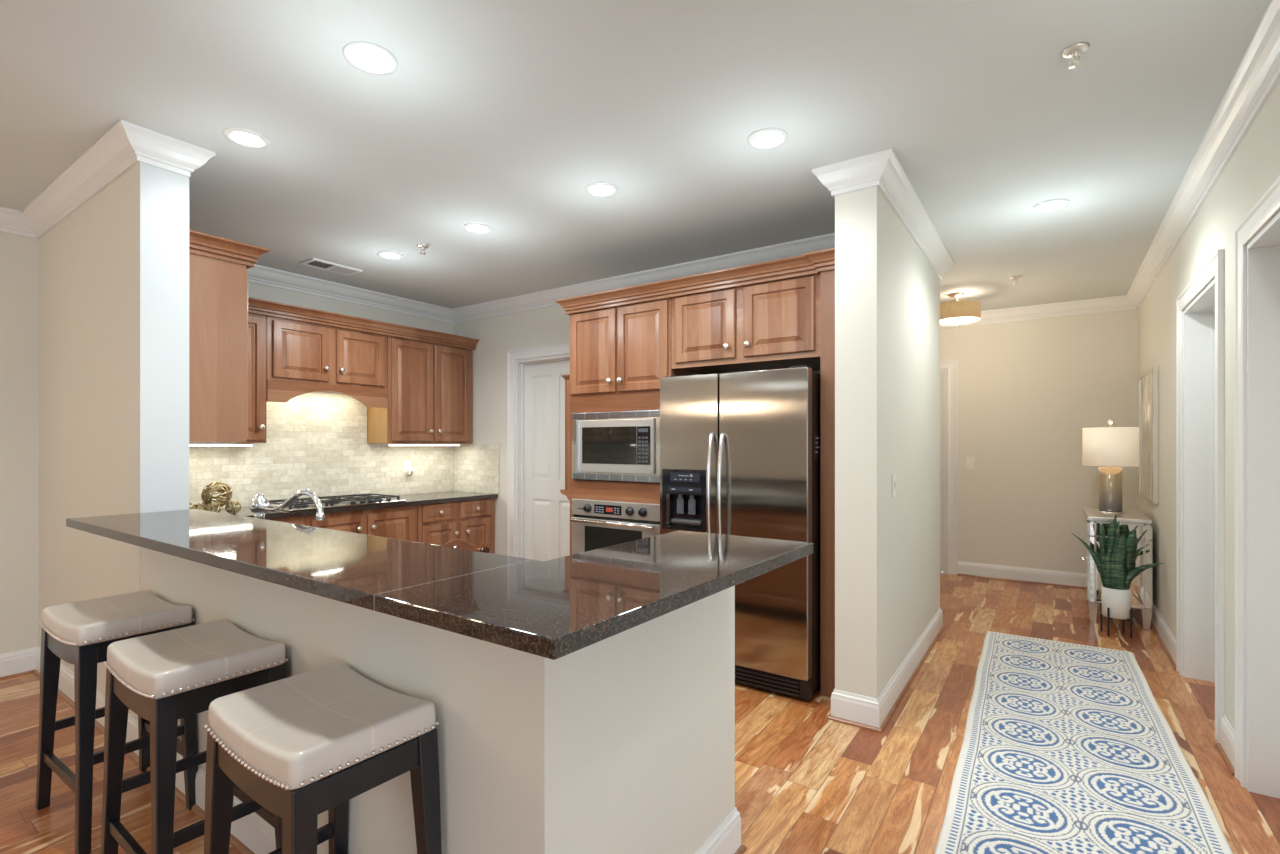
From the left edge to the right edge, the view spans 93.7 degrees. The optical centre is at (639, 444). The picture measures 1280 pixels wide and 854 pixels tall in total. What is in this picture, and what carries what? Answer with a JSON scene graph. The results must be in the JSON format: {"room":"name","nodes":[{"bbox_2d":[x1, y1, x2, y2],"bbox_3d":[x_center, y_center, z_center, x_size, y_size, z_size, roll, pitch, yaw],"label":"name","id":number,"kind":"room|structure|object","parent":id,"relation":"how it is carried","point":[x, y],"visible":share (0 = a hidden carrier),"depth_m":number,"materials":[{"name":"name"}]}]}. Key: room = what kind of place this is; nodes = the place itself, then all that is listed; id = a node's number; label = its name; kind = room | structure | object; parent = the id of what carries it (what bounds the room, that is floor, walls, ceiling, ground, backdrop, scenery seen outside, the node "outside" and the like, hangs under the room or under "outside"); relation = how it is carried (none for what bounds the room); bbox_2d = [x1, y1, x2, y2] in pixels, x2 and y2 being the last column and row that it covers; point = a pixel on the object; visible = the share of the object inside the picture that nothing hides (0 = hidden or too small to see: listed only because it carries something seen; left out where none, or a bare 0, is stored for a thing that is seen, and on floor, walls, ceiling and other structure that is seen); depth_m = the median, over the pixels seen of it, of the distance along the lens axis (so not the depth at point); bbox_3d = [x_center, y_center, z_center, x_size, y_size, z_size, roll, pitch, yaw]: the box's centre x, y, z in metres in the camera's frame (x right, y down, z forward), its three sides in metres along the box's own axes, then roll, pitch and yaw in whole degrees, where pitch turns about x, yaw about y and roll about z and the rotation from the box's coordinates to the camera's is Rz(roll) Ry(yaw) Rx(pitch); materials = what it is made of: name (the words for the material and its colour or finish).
{"room":"kitchen","nodes":[
{"label":"kitchen","id":0,"kind":"room"},
{"bbox_2d":[0,232,453,653],"bbox_3d":[-4.559,0.000,2.495,0.200,2.740,9.340,0,0,35],"label":"wall","id":1,"kind":"structure","parent":0,"point":[19,255],"depth_m":3.58,"materials":[{"name":"paint"}]},
{"bbox_2d":[237,312,265,442],"bbox_3d":[-3.118,-0.492,4.086,0.360,0.955,0.955,0,0,35],"label":"upper cabinet","id":2,"kind":"object","parent":1,"relation":"attached to","point":[256,322],"visible":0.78,"depth_m":4.34,"materials":[{"name":"brown wood"}]},
{"bbox_2d":[236,443,252,445],"bbox_3d":[-2.982,-0.004,4.177,0.070,0.022,0.500,0,0,35],"label":"light","id":3,"kind":"object","parent":2,"relation":"attached to","point":[237,444],"visible":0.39,"depth_m":4.32,"materials":[{"name":"white plastic"}]},
{"bbox_2d":[266,315,387,407],"bbox_3d":[-2.569,-0.645,4.879,0.355,0.650,0.965,0,0,35],"label":"upper cabinet","id":4,"kind":"object","parent":1,"relation":"attached to","point":[302,357],"visible":0.98,"depth_m":4.74,"materials":[{"name":"brown wood"}]},
{"bbox_2d":[189,393,499,508],"bbox_3d":[-2.012,0.019,4.475,1.750,0.899,2.889,0,0,35],"label":"tile backsplash","id":5,"kind":"structure","parent":1,"relation":"attached to","point":[315,442],"depth_m":5.08,"materials":[{"name":"tile"}]},
{"bbox_2d":[404,460,410,471],"bbox_3d":[-2.208,0.200,5.708,0.008,0.120,0.074,0,0,35],"label":"wall outlet","id":6,"kind":"object","parent":5,"relation":"attached to","point":[407,463],"visible":0.94,"depth_m":5.70,"materials":[{"name":"white plastic"}]},
{"bbox_2d":[407,470,412,474],"bbox_3d":[-2.180,0.260,5.695,0.052,0.050,0.044,0,0,35],"label":"plug adapter","id":7,"kind":"object","parent":6,"relation":"attached to","point":[409,472],"visible":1,"depth_m":5.68,"materials":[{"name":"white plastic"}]},
{"bbox_2d":[0,647,746,853],"bbox_3d":[-3.325,1.297,0.395,4.215,0.146,6.880,0,0,35],"label":"baseboard","id":8,"kind":"structure","parent":1,"relation":"attached to","point":[250,834],"depth_m":2.22,"materials":[{"name":"paint"}]},
{"bbox_2d":[367,335,472,443],"bbox_3d":[-2.033,-0.492,5.662,0.360,0.955,0.928,0,0,35],"label":"upper cabinet","id":9,"kind":"object","parent":1,"relation":"attached to","point":[430,385],"visible":1,"depth_m":5.51,"materials":[{"name":"brown wood"}]},
{"bbox_2d":[248,297,479,349],"bbox_3d":[-2.404,-0.996,5.038,0.327,0.096,2.513,0,0,35],"label":"crown molding","id":10,"kind":"structure","parent":9,"relation":"attached to","point":[257,306],"depth_m":4.90,"materials":[{"name":"brown wood"}]},
{"bbox_2d":[388,443,459,445],"bbox_3d":[-1.998,-0.004,5.606,0.070,0.022,0.730,0,0,35],"label":"light","id":11,"kind":"object","parent":9,"relation":"attached to","point":[389,444],"visible":1,"depth_m":5.54,"materials":[{"name":"white plastic"}]},
{"bbox_2d":[39,163,734,853],"bbox_3d":[-1.665,0.000,2.833,4.185,2.740,0.920,0,0,35],"label":"wall","id":12,"kind":"structure","parent":0,"point":[623,742],"depth_m":1.74,"materials":[{"name":"paint"}]},
{"bbox_2d":[140,162,188,512],"bbox_3d":[-2.154,0.060,2.721,0.006,2.620,0.183,0,0,35],"label":"column","id":13,"kind":"structure","parent":12,"relation":"attached to","point":[164,194],"depth_m":2.72,"materials":[{"name":"white paint"}]},
{"bbox_2d":[189,229,269,441],"bbox_3d":[-2.634,-0.529,3.404,1.311,1.029,0.416,0,0,35],"label":"upper cabinet","id":14,"kind":"object","parent":12,"relation":"attached to","point":[218,289],"depth_m":3.06,"materials":[{"name":"brown wood"}]},
{"bbox_2d":[189,442,236,445],"bbox_3d":[-2.255,-0.004,3.118,0.070,0.022,0.260,0,0,35],"label":"light","id":15,"kind":"object","parent":14,"relation":"attached to","point":[190,443],"visible":0.64,"depth_m":3.12,"materials":[{"name":"white plastic"}]},
{"bbox_2d":[66,509,812,659],"bbox_3d":[-0.904,0.317,2.145,2.710,0.033,1.132,0,0,35],"label":"countertop","id":16,"kind":"structure","parent":12,"relation":"on","point":[553,609],"depth_m":1.45,"materials":[{"name":"stone"}]},
{"bbox_2d":[0,0,1269,310],"bbox_3d":[-0.175,-1.410,1.395,8.670,0.080,12.500,0,0,35],"label":"ceiling","id":17,"kind":"structure","parent":0,"point":[501,115],"depth_m":2.51,"materials":[{"name":"paint"}]},
{"bbox_2d":[223,127,270,148],"bbox_3d":[-1.752,-1.365,2.675,0.180,0.009,0.180,0,0,35],"label":"recessed light","id":18,"kind":"object","parent":17,"relation":"in","point":[244,137],"visible":1,"depth_m":2.67,"materials":[{"name":"white glass"}]},
{"bbox_2d":[299,258,361,275],"bbox_3d":[-2.367,-1.363,4.604,0.200,0.014,0.380,0,0,35],"label":"ceiling vent","id":19,"kind":"object","parent":17,"relation":"in","point":[313,262],"visible":1,"depth_m":4.59,"materials":[{"name":"metal"}]},
{"bbox_2d":[343,41,397,74],"bbox_3d":[-0.953,-1.365,2.125,0.180,0.009,0.180,0,0,35],"label":"recessed light","id":20,"kind":"object","parent":17,"relation":"in","point":[367,57],"visible":1,"depth_m":2.12,"materials":[{"name":"glass"}]},
{"bbox_2d":[377,251,403,258],"bbox_3d":[-1.797,-1.365,4.321,0.180,0.009,0.180,0,0,35],"label":"recessed light","id":21,"kind":"object","parent":17,"relation":"in","point":[385,254],"visible":1,"depth_m":4.31,"materials":[{"name":"white glass"}]},
{"bbox_2d":[416,244,428,254],"bbox_3d":[-1.494,-1.343,4.130,0.084,0.055,0.084,0,0,12],"label":"sprinkler","id":22,"kind":"object","parent":17,"relation":"attached to","point":[422,246],"visible":1,"depth_m":4.12,"materials":[{"name":"silver metal"}]},
{"bbox_2d":[463,223,492,233],"bbox_3d":[-1.023,-1.365,3.788,0.180,0.009,0.180,0,0,35],"label":"recessed light","id":23,"kind":"object","parent":17,"relation":"in","point":[478,228],"visible":1,"depth_m":3.78,"materials":[{"name":"white glass"}]},
{"bbox_2d":[585,182,618,196],"bbox_3d":[-0.205,-1.365,3.212,0.180,0.009,0.180,0,0,35],"label":"recessed light","id":24,"kind":"object","parent":17,"relation":"in","point":[599,189],"visible":1,"depth_m":3.20,"materials":[{"name":"white glass"}]},
{"bbox_2d":[747,128,787,148],"bbox_3d":[0.570,-1.365,2.679,0.180,0.009,0.180,0,0,35],"label":"recessed light","id":25,"kind":"object","parent":17,"relation":"in","point":[765,138],"visible":1,"depth_m":2.67,"materials":[{"name":"white glass"}]},
{"bbox_2d":[940,292,980,324],"bbox_3d":[2.877,-1.228,5.449,0.380,0.285,0.380,0,0,35],"label":"drum ceiling light","id":26,"kind":"object","parent":17,"relation":"attached to","point":[956,312],"visible":0.88,"depth_m":5.31,"materials":[{"name":"beige fabric"}]},
{"bbox_2d":[940,317,979,324],"bbox_3d":[2.877,-1.127,5.449,0.368,0.015,0.368,0,0,35],"label":"diffuser","id":27,"kind":"object","parent":26,"relation":"attached to","point":[943,320],"depth_m":5.41,"materials":[{"name":"beige"}]},
{"bbox_2d":[1010,276,1021,283],"bbox_3d":[3.066,-1.343,4.893,0.084,0.055,0.084,0,0,12],"label":"sprinkler","id":28,"kind":"object","parent":17,"relation":"attached to","point":[1012,277],"visible":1,"depth_m":4.89,"materials":[{"name":"silver metal"}]},
{"bbox_2d":[1032,198,1069,211],"bbox_3d":[2.345,-1.365,3.424,0.180,0.009,0.180,0,0,35],"label":"recessed light","id":29,"kind":"object","parent":17,"relation":"in","point":[1054,204],"visible":1,"depth_m":3.42,"materials":[{"name":"white glass"}]},
{"bbox_2d":[1060,42,1089,68],"bbox_3d":[1.509,-1.343,2.081,0.084,0.055,0.084,0,0,12],"label":"sprinkler","id":30,"kind":"object","parent":17,"relation":"attached to","point":[1074,50],"visible":1,"depth_m":2.07,"materials":[{"name":"silver metal"}]},
{"bbox_2d":[454,305,819,555],"bbox_3d":[-0.157,0.000,5.037,4.170,2.740,0.140,0,0,35],"label":"wall","id":31,"kind":"structure","parent":0,"point":[546,326],"depth_m":5.77,"materials":[{"name":"paint"}]},
{"bbox_2d":[507,343,569,560],"bbox_3d":[-0.789,0.239,5.459,1.032,2.261,0.162,0,0,35],"label":"door","id":32,"kind":"structure","parent":31,"relation":"in","point":[538,514],"depth_m":5.61,"materials":[{"name":"paint"}]},
{"bbox_2d":[671,273,819,373],"bbox_3d":[0.778,-0.731,3.850,0.979,0.478,0.715,0,0,35],"label":"upper cabinet","id":33,"kind":"object","parent":31,"relation":"attached to","point":[769,325],"visible":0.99,"depth_m":3.59,"materials":[{"name":"brown wood"}]},
{"bbox_2d":[0,571,1279,853],"bbox_3d":[-0.175,1.400,1.395,8.670,0.060,12.500,0,0,35],"label":"floor","id":34,"kind":"structure","parent":0,"point":[807,782],"depth_m":2.64,"materials":[{"name":"brown wood"}]},
{"bbox_2d":[35,591,197,853],"bbox_3d":[-1.976,0.989,2.271,0.510,0.761,0.348,0,0,34],"label":"bar stool","id":35,"kind":"object","parent":34,"relation":"on","point":[80,634],"visible":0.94,"depth_m":2.18,"materials":[{"name":"black wood"}]},
{"bbox_2d":[42,591,192,645],"bbox_3d":[-1.976,0.653,2.271,0.450,0.088,0.332,0,0,34],"label":"seat cushion","id":36,"kind":"object","parent":35,"relation":"on","point":[104,621],"depth_m":2.19,"materials":[{"name":"beige leather"}]},
{"bbox_2d":[100,620,288,853],"bbox_3d":[-1.369,0.989,1.853,0.510,0.761,0.348,0,0,36],"label":"bar stool","id":37,"kind":"object","parent":34,"relation":"on","point":[166,677],"visible":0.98,"depth_m":1.76,"materials":[{"name":"black wood"}]},
{"bbox_2d":[107,620,285,698],"bbox_3d":[-1.369,0.653,1.853,0.450,0.088,0.332,0,0,36],"label":"seat cushion","id":38,"kind":"object","parent":37,"relation":"on","point":[214,658],"depth_m":1.77,"materials":[{"name":"beige leather"}]},
{"bbox_2d":[266,516,304,524],"bbox_3d":[-2.749,0.938,4.317,0.655,0.864,0.395,0,0,35],"label":"base cabinet","id":39,"kind":"object","parent":34,"relation":"on","point":[300,520],"visible":0.02,"depth_m":4.25,"materials":[{"name":"brown wood"}]},
{"bbox_2d":[204,663,441,853],"bbox_3d":[-0.758,0.989,1.433,0.510,0.761,0.348,0,0,37],"label":"bar stool","id":40,"kind":"object","parent":34,"relation":"on","point":[302,746],"visible":1,"depth_m":1.36,"materials":[{"name":"beige leather"}]},
{"bbox_2d":[208,663,435,789],"bbox_3d":[-0.758,0.653,1.433,0.450,0.088,0.332,0,0,37],"label":"seat cushion","id":41,"kind":"object","parent":40,"relation":"on","point":[330,727],"depth_m":1.35,"materials":[{"name":"beige leather"}]},
{"bbox_2d":[305,505,416,541],"bbox_3d":[-2.374,0.938,4.863,0.655,0.864,0.920,0,0,35],"label":"base cabinet","id":42,"kind":"object","parent":34,"relation":"on","point":[400,523],"visible":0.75,"depth_m":4.77,"materials":[{"name":"brown wood"}]},
{"bbox_2d":[417,498,494,553],"bbox_3d":[-1.867,0.938,5.599,0.655,0.864,0.846,0,0,35],"label":"base cabinet","id":43,"kind":"object","parent":34,"relation":"on","point":[470,521],"visible":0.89,"depth_m":5.43,"materials":[{"name":"brown wood"}]},
{"bbox_2d":[570,298,703,554],"bbox_3d":[0.016,0.200,4.375,0.865,2.340,0.715,0,0,35],"label":"tall cabinet","id":44,"kind":"object","parent":34,"relation":"on","point":[619,355],"visible":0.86,"depth_m":4.11,"materials":[{"name":"brown wood"}]},
{"bbox_2d":[560,375,569,499],"bbox_3d":[-0.437,-0.031,4.658,0.198,1.002,0.322,0,0,35],"label":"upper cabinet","id":45,"kind":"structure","parent":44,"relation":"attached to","point":[566,491],"depth_m":4.57,"materials":[{"name":"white wood"}]},
{"bbox_2d":[570,499,659,554],"bbox_3d":[-0.183,0.729,4.090,0.770,0.682,0.087,0,0,35],"label":"wall oven","id":46,"kind":"object","parent":44,"relation":"attached to","point":[596,524],"visible":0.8,"depth_m":4.12,"materials":[{"name":"metal"}]},
{"bbox_2d":[571,410,659,482],"bbox_3d":[-0.166,0.009,4.110,0.775,0.472,0.036,0,0,35],"label":"microwave","id":47,"kind":"object","parent":44,"relation":"attached to","point":[624,445],"visible":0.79,"depth_m":4.08,"materials":[{"name":"silver metal"}]},
{"bbox_2d":[555,248,834,314],"bbox_3d":[0.439,-0.996,4.052,2.064,0.096,0.777,0,0,35],"label":"crown molding","id":48,"kind":"structure","parent":44,"relation":"attached to","point":[815,262],"depth_m":3.67,"materials":[{"name":"brown wood"}]},
{"bbox_2d":[660,365,819,699],"bbox_3d":[0.709,0.463,3.717,0.923,1.775,0.874,0,0,35],"label":"refrigerator","id":49,"kind":"object","parent":34,"relation":"on","point":[740,451],"visible":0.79,"depth_m":3.32,"materials":[{"name":"silver metal"}]},
{"bbox_2d":[820,269,834,696],"bbox_3d":[1.249,0.200,3.537,0.146,2.340,0.707,0,0,35],"label":"panel","id":50,"kind":"object","parent":34,"relation":"on","point":[827,278],"visible":0.23,"depth_m":3.27,"materials":[{"name":"brown wood"}]},
{"bbox_2d":[827,608,944,732],"bbox_3d":[1.522,1.297,5.095,1.930,0.146,4.120,0,0,35],"label":"baseboard","id":51,"kind":"structure","parent":34,"relation":"on","point":[860,711],"depth_m":3.00,"materials":[{"name":"paint"}]},
{"bbox_2d":[935,631,1232,853],"bbox_3d":[1.826,1.364,2.531,0.847,0.011,3.900,0,0,33],"label":"runner rug","id":52,"kind":"object","parent":34,"relation":"on","point":[1067,748],"visible":1,"depth_m":2.53,"materials":[{"name":"fabric"}]},
{"bbox_2d":[1100,603,1131,638],"bbox_3d":[3.439,1.268,4.334,0.148,0.205,0.148,0,0,20],"label":"plant stand","id":53,"kind":"object","parent":34,"relation":"on","point":[1108,609],"visible":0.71,"depth_m":4.29,"materials":[{"name":"black metal"}]},
{"bbox_2d":[1071,515,1163,618],"bbox_3d":[3.460,0.873,4.324,0.576,0.730,0.212,0,0,35],"label":"potted snake plant","id":54,"kind":"object","parent":53,"relation":"on","point":[1116,565],"visible":0.98,"depth_m":4.29,"materials":[{"name":"green plant"}]},
{"bbox_2d":[1081,507,1151,629],"bbox_3d":[3.856,0.963,4.896,0.409,0.815,0.853,0,0,35],"label":"console","id":55,"kind":"object","parent":34,"relation":"on","point":[1141,585],"visible":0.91,"depth_m":4.59,"materials":[{"name":"white wood"}]},
{"bbox_2d":[1082,420,1138,513],"bbox_3d":[3.844,0.173,4.905,0.368,0.762,0.368,0,0,35],"label":"table lamp","id":56,"kind":"object","parent":55,"relation":"on","point":[1109,446],"visible":1,"depth_m":4.83,"materials":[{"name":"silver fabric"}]},
{"bbox_3d":[-0.445,0.938,2.088,1.020,0.864,0.655,0,0,35],"label":"base cabinet","id":57,"kind":"object","parent":34,"relation":"on","visible":0},
{"bbox_2d":[212,491,539,560],"bbox_3d":[-1.081,0.487,3.807,4.038,0.034,2.910,0,0,35],"label":"countertop","id":58,"kind":"structure","parent":57,"relation":"on","point":[446,496],"depth_m":4.90,"materials":[{"name":"stone"}]},
{"bbox_2d":[189,504,202,509],"bbox_3d":[-2.833,0.423,3.820,0.091,0.092,0.090,0,0,35],"label":"woven ball","id":59,"kind":"object","parent":58,"relation":"on","point":[195,506],"visible":0.32,"depth_m":3.81,"materials":[{"name":"gold metal"}]},
{"bbox_2d":[198,502,212,509],"bbox_3d":[-2.918,0.423,4.024,0.091,0.092,0.090,0,0,35],"label":"woven ball","id":60,"kind":"object","parent":58,"relation":"on","point":[200,503],"visible":0.21,"depth_m":4.00,"materials":[{"name":"gold metal"}]},
{"bbox_2d":[204,503,220,512],"bbox_3d":[-2.792,0.423,3.921,0.093,0.092,0.090,0,0,35],"label":"woven ball","id":61,"kind":"object","parent":58,"relation":"on","point":[209,506],"visible":0.63,"depth_m":3.90,"materials":[{"name":"gold metal"}]},
{"bbox_2d":[201,481,232,506],"bbox_3d":[-2.825,0.330,4.008,0.176,0.175,0.173,0,0,35],"label":"woven ball","id":62,"kind":"object","parent":61,"relation":"on","point":[226,492],"visible":0.89,"depth_m":3.97,"materials":[{"name":"gold metal"}]},
{"bbox_2d":[225,501,241,513],"bbox_3d":[-2.765,0.423,4.081,0.091,0.092,0.089,0,0,35],"label":"woven ball","id":63,"kind":"object","parent":58,"relation":"on","point":[231,505],"visible":1,"depth_m":4.06,"materials":[{"name":"gold metal"}]},
{"bbox_2d":[249,488,324,519],"bbox_3d":[-1.659,0.333,2.817,0.639,0.273,0.086,0,0,35],"label":"kitchen faucet","id":64,"kind":"object","parent":58,"relation":"on","point":[258,505],"visible":0.92,"depth_m":2.84,"materials":[{"name":"silver metal"}]},
{"bbox_2d":[268,493,405,510],"bbox_3d":[-2.426,0.446,4.765,0.540,0.047,0.920,0,0,35],"label":"gas cooktop","id":65,"kind":"object","parent":58,"relation":"in","point":[362,499],"visible":0.94,"depth_m":4.69,"materials":[{"name":"metal"}]},
{"bbox_2d":[424,539,490,552],"bbox_3d":[-0.638,0.406,2.054,0.250,0.128,0.250,0,0,35],"label":"dish","id":66,"kind":"object","parent":58,"relation":"on","point":[485,546],"visible":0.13,"depth_m":2.16,"materials":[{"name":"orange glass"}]},
{"bbox_2d":[835,186,939,698],"bbox_3d":[1.617,0.000,3.761,0.200,2.740,1.970,0,0,35],"label":"wall partition","id":67,"kind":"structure","parent":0,"point":[887,292],"depth_m":3.01,"materials":[{"name":"paint"}]},
{"bbox_2d":[0,0,1279,328],"bbox_3d":[-0.169,-1.309,1.403,8.270,0.122,12.120,0,0,35],"label":"trim","id":68,"kind":"structure","parent":67,"relation":"attached to","point":[125,145],"depth_m":3.28,"materials":[{"name":"paint"}]},
{"bbox_2d":[892,474,896,496],"bbox_3d":[1.352,0.215,3.184,0.016,0.120,0.074,0,0,35],"label":"light switch","id":69,"kind":"object","parent":67,"relation":"attached to","point":[894,484],"visible":1,"depth_m":3.17,"materials":[{"name":"white plastic"}]},
{"bbox_2d":[940,309,1137,572],"bbox_3d":[3.352,0.000,6.421,3.440,2.740,0.140,0,0,35],"label":"wall","id":70,"kind":"structure","parent":0,"point":[1028,391],"depth_m":5.94,"materials":[{"name":"paint"}]},
{"bbox_2d":[940,360,956,574],"bbox_3d":[2.934,0.237,6.696,1.092,2.266,0.162,0,0,35],"label":"door frame","id":71,"kind":"structure","parent":70,"relation":"in","point":[948,369],"depth_m":6.37,"materials":[{"name":"paint"}]},
{"bbox_2d":[966,457,973,468],"bbox_3d":[3.444,0.190,6.263,0.074,0.120,0.016,0,0,35],"label":"light switch","id":72,"kind":"object","parent":70,"relation":"attached to","point":[969,460],"visible":1,"depth_m":6.26,"materials":[{"name":"white plastic"}]},
{"bbox_2d":[957,561,1175,669],"bbox_3d":[3.318,1.297,4.988,1.470,0.146,2.260,0,0,35],"label":"baseboard","id":73,"kind":"structure","parent":70,"relation":"attached to","point":[1166,638],"depth_m":5.88,"materials":[{"name":"paint"}]},
{"bbox_2d":[1138,81,1279,730],"bbox_3d":[3.025,0.000,3.090,0.200,2.740,5.720,0,0,35],"label":"wall","id":74,"kind":"structure","parent":0,"point":[1254,166],"depth_m":2.90,"materials":[{"name":"paint"}]},
{"bbox_2d":[1139,366,1158,503],"bbox_3d":[4.052,-0.075,4.786,0.028,1.010,0.920,0,0,35],"label":"framed artwork","id":75,"kind":"object","parent":74,"relation":"attached to","point":[1149,381],"visible":1,"depth_m":4.65,"materials":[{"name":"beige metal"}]},
{"bbox_2d":[1176,249,1223,742],"bbox_3d":[3.039,0.239,3.129,0.222,2.261,1.112,0,0,35],"label":"door frame","id":76,"kind":"structure","parent":74,"relation":"in","point":[1200,306],"depth_m":3.50,"materials":[{"name":"paint"}]},
{"bbox_2d":[1215,715,1234,775],"bbox_3d":[2.550,1.297,2.603,0.030,0.146,0.300,0,0,35],"label":"baseboard","id":77,"kind":"structure","parent":74,"relation":"attached to","point":[1226,747],"depth_m":2.60,"materials":[{"name":"paint"}]},
{"bbox_2d":[1235,176,1279,798],"bbox_3d":[2.233,0.239,1.959,0.222,2.261,1.112,0,0,35],"label":"door frame","id":78,"kind":"structure","parent":74,"relation":"in","point":[1257,236],"depth_m":2.36,"materials":[{"name":"paint"}]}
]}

